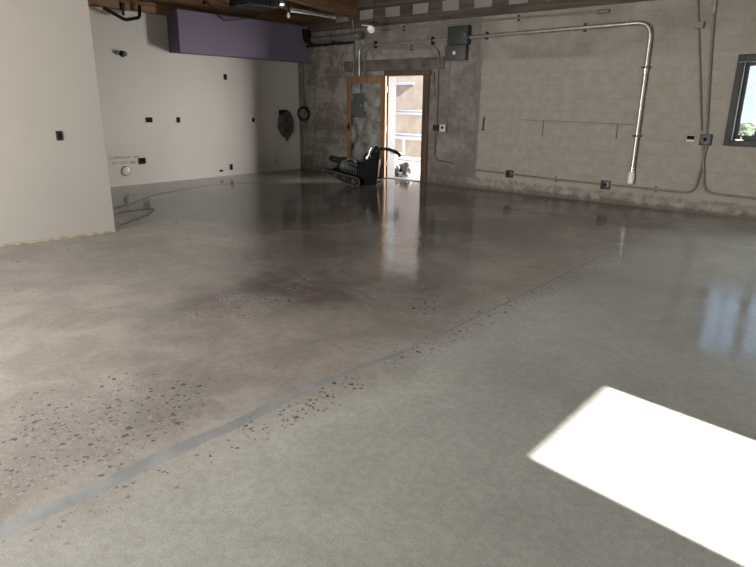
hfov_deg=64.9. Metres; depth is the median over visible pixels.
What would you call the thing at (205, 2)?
rod
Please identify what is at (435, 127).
junction box
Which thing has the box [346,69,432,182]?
door
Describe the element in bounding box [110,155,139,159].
writing
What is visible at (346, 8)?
ceiling beam
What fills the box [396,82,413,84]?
ledge
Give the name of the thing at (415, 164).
ground
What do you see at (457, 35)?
electrical panel
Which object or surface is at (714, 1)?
conduit
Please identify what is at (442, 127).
junction box
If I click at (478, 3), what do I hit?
trim board
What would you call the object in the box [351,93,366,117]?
electrical panel
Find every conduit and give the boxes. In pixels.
[352,19,354,92]
[358,37,446,92]
[364,45,438,124]
[374,9,609,31]
[469,21,652,183]
[474,145,707,193]
[694,0,704,130]
[702,145,755,199]
[705,0,716,133]
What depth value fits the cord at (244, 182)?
10.28 m
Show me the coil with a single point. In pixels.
(283, 129)
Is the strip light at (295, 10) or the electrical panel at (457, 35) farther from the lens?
the strip light at (295, 10)
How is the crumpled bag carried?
on the ground
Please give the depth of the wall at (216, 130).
11.41 m
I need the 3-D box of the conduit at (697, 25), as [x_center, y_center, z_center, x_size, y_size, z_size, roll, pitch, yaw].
[4.453,-3.026,8.244,0.344,1.769,0.070,14,22,38]
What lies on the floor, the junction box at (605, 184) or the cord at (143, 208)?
the cord at (143, 208)
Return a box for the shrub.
[738,122,755,135]
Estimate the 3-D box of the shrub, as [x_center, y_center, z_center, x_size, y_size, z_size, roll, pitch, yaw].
[6.225,-2.222,10.520,1.182,1.331,1.124,14,22,38]
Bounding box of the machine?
[322,146,400,185]
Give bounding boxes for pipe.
[103,3,140,20]
[302,29,363,44]
[306,41,354,46]
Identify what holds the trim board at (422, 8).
attached to the beam at (500, 7)
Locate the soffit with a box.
[167,9,308,61]
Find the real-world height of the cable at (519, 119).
0.250 m
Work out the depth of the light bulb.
11.04 m
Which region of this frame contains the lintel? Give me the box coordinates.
[344,57,444,71]
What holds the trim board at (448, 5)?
attached to the beam at (500, 7)
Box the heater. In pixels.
[229,0,284,10]
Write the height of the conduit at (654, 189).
0.728 m
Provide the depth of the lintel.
11.50 m
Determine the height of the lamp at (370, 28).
0.954 m
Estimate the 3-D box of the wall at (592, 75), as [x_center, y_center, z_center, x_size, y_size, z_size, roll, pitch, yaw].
[3.227,-2.850,9.605,13.400,2.930,0.250,14,22,38]
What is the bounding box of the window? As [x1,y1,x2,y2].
[723,54,755,146]
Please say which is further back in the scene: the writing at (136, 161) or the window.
the writing at (136, 161)
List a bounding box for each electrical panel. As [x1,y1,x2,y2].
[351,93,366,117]
[445,45,468,60]
[447,25,471,45]
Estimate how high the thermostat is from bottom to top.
0.090 m
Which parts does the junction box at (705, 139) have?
plate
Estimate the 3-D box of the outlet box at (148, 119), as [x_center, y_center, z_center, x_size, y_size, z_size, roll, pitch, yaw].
[-4.200,-3.004,10.919,0.012,0.092,0.124,14,22,38]
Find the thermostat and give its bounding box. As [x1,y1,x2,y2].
[686,135,695,141]
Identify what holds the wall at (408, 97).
on the ground
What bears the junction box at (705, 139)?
attached to the wall at (592, 75)
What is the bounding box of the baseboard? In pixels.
[0,230,115,246]
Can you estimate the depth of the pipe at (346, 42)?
12.47 m
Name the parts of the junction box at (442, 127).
plate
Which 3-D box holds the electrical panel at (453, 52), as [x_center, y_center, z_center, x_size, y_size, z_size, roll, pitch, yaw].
[1.399,-4.110,10.601,0.430,0.250,0.126,14,22,38]
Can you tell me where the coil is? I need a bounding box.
[278,110,293,140]
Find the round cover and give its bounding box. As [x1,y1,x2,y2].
[121,166,130,175]
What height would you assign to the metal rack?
1.340 m
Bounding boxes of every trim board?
[336,14,348,22]
[360,9,373,19]
[385,6,400,17]
[413,3,428,14]
[442,0,459,11]
[474,0,492,7]
[509,0,528,4]
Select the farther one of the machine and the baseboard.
the machine
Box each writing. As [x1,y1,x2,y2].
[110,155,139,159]
[112,160,138,164]
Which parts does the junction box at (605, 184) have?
plate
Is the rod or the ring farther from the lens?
the ring
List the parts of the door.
panel, frame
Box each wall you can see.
[0,0,114,244]
[88,6,300,186]
[298,0,755,219]
[395,76,422,159]
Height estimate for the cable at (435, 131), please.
0.586 m
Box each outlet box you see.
[139,158,145,163]
[146,117,152,122]
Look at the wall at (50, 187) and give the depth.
6.33 m
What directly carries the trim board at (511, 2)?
attached to the beam at (500, 7)
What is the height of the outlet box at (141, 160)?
0.110 m
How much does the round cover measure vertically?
0.180 m
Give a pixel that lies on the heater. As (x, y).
(256, 5)
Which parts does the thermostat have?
plate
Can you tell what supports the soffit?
attached to the wall at (216, 130)
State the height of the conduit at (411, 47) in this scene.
1.440 m
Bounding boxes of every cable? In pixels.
[434,131,452,163]
[519,119,633,138]
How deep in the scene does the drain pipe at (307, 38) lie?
12.32 m
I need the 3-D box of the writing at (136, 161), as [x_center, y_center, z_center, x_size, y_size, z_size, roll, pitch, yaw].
[-4.548,-2.189,10.756,0.003,0.066,0.520,14,22,38]
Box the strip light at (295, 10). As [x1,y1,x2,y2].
[290,4,335,18]
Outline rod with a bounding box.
[203,0,257,20]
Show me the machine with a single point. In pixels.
(351, 172)
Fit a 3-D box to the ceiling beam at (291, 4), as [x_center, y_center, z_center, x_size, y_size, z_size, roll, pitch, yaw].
[-4.816,-4.846,7.821,0.090,1.418,11.970,14,22,38]
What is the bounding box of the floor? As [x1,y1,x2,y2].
[0,168,755,566]
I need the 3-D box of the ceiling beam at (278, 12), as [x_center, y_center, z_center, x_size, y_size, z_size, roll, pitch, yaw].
[-5.325,-4.978,8.236,0.090,1.418,11.970,14,22,38]
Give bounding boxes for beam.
[88,0,298,24]
[213,0,311,23]
[278,0,333,21]
[287,0,357,18]
[297,0,653,32]
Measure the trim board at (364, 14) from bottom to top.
0.175 m
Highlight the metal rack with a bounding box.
[395,110,421,159]
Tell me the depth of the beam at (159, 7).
10.92 m
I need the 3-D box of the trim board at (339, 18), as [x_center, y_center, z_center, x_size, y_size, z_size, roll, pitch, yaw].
[-0.727,-5.458,12.199,0.350,0.175,0.030,14,22,38]
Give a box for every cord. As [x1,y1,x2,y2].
[114,182,250,207]
[114,208,153,224]
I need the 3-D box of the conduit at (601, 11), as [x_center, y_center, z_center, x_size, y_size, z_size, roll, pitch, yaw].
[1.637,-4.529,10.309,4.750,0.101,0.063,14,22,38]
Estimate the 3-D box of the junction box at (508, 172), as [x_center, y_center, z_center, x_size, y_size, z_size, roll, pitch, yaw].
[2.311,-1.930,10.473,0.124,0.124,0.067,14,22,38]
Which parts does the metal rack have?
rail, rail, rail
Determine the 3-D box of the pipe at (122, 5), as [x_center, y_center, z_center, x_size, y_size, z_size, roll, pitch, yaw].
[-4.324,-4.579,10.029,0.152,0.290,0.679,14,22,38]
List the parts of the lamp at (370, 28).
stem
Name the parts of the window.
latch rod, sash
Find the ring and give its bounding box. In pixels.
[297,63,309,120]
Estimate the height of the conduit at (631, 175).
2.354 m
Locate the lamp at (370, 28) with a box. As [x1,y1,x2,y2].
[361,0,377,32]
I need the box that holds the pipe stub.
[119,51,126,56]
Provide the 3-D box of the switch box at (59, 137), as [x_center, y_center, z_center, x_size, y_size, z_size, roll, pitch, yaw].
[-3.434,-1.592,6.411,0.064,0.100,0.022,-14,22,-40]
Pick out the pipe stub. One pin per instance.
(121, 53)
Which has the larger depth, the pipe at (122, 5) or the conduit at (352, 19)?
the conduit at (352, 19)
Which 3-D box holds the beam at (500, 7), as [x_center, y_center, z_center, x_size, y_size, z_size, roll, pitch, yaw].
[3.236,-4.664,9.039,13.400,0.870,0.285,14,22,38]
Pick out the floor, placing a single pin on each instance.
(300, 367)
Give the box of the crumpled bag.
[395,162,412,177]
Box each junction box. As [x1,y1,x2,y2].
[433,125,438,130]
[439,124,447,131]
[505,170,512,177]
[600,180,610,189]
[699,134,712,145]
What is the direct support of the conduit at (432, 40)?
attached to the wall at (592, 75)
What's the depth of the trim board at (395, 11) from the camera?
11.36 m
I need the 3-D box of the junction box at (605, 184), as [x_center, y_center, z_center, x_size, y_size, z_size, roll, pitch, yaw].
[3.605,-1.565,9.430,0.140,0.140,0.067,14,22,38]
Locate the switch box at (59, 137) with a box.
[55,131,62,140]
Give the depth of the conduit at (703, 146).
8.44 m
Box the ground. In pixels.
[395,158,420,178]

